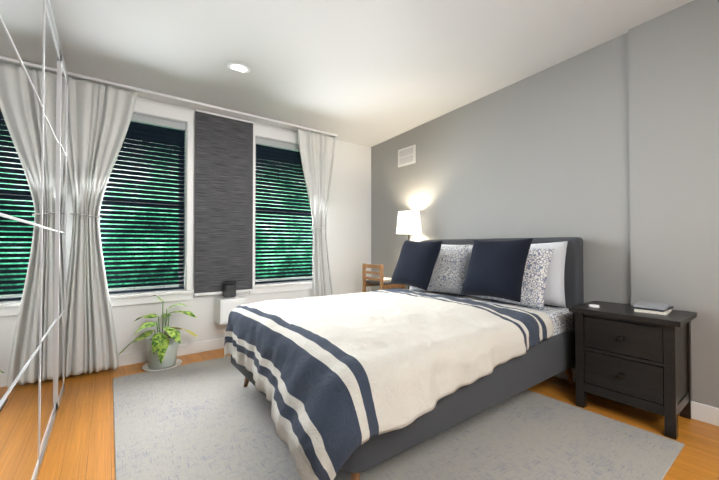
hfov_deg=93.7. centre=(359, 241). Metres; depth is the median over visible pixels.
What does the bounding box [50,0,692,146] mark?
ceiling
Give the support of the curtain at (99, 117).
hanging from the window
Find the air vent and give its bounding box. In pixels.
[398,145,415,166]
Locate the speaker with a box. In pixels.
[222,281,236,297]
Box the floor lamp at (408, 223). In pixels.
[396,211,420,289]
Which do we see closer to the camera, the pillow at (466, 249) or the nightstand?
the nightstand
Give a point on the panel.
(223, 197)
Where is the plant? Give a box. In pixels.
[118,295,197,370]
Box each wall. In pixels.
[111,96,370,353]
[371,0,718,407]
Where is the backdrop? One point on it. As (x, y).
(177, 238)
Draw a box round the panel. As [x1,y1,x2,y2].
[194,109,252,295]
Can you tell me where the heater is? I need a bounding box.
[214,295,244,324]
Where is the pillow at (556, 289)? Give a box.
[480,241,567,307]
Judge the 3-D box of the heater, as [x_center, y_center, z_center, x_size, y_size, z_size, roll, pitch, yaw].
[-1.332,0.698,3.454,0.240,0.245,0.251,1,-1,-37]
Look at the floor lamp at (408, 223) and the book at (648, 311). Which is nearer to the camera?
the book at (648, 311)
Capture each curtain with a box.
[65,76,137,377]
[298,129,335,296]
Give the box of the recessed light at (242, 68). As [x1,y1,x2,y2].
[227,62,249,72]
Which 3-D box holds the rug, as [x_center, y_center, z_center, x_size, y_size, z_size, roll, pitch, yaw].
[-0.117,1.099,2.255,2.455,0.012,2.940,1,-1,-37]
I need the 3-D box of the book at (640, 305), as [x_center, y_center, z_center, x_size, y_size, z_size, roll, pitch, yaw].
[1.849,0.406,2.133,0.225,0.014,0.172,1,-1,-37]
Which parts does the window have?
curtain rail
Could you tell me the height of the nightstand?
0.703 m
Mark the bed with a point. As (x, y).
(456, 333)
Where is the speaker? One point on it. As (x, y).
(229, 288)
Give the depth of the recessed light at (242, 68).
2.69 m
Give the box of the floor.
[37,348,718,479]
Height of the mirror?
2.368 m
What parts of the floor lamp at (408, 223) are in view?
lamp shade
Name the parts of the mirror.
door frame, door frame, door frame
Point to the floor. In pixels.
(81, 444)
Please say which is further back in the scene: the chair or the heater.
the chair
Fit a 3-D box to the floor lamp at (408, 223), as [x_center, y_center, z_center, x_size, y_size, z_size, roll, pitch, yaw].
[0.574,0.393,3.913,0.292,1.464,0.292,1,-1,-37]
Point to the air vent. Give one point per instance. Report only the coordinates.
(406, 155)
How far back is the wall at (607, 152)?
2.50 m
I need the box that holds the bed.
[224,237,583,479]
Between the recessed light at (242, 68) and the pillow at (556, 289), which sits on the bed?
the pillow at (556, 289)
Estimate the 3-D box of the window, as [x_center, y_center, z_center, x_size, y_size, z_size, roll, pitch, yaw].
[-1.646,-0.379,3.417,3.155,1.926,0.400,1,-1,-37]
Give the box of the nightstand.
[569,301,696,439]
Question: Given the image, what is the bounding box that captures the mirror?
[0,0,67,479]
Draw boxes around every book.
[632,306,672,311]
[634,301,669,309]
[634,309,671,314]
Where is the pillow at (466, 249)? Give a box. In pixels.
[441,244,472,295]
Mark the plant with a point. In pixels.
(162, 347)
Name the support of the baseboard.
attached to the wall at (607, 152)
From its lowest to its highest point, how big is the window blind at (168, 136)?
1.639 m
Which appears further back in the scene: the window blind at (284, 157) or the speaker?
the window blind at (284, 157)
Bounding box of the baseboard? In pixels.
[118,338,718,425]
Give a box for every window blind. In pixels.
[99,114,185,293]
[255,138,312,283]
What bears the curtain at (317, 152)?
hanging from the window
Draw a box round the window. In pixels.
[66,71,338,306]
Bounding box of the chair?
[362,263,404,291]
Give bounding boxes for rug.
[113,356,684,479]
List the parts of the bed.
rail, mattress, headboard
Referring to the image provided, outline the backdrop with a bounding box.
[99,140,311,288]
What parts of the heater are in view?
door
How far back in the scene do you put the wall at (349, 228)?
4.37 m
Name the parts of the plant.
pot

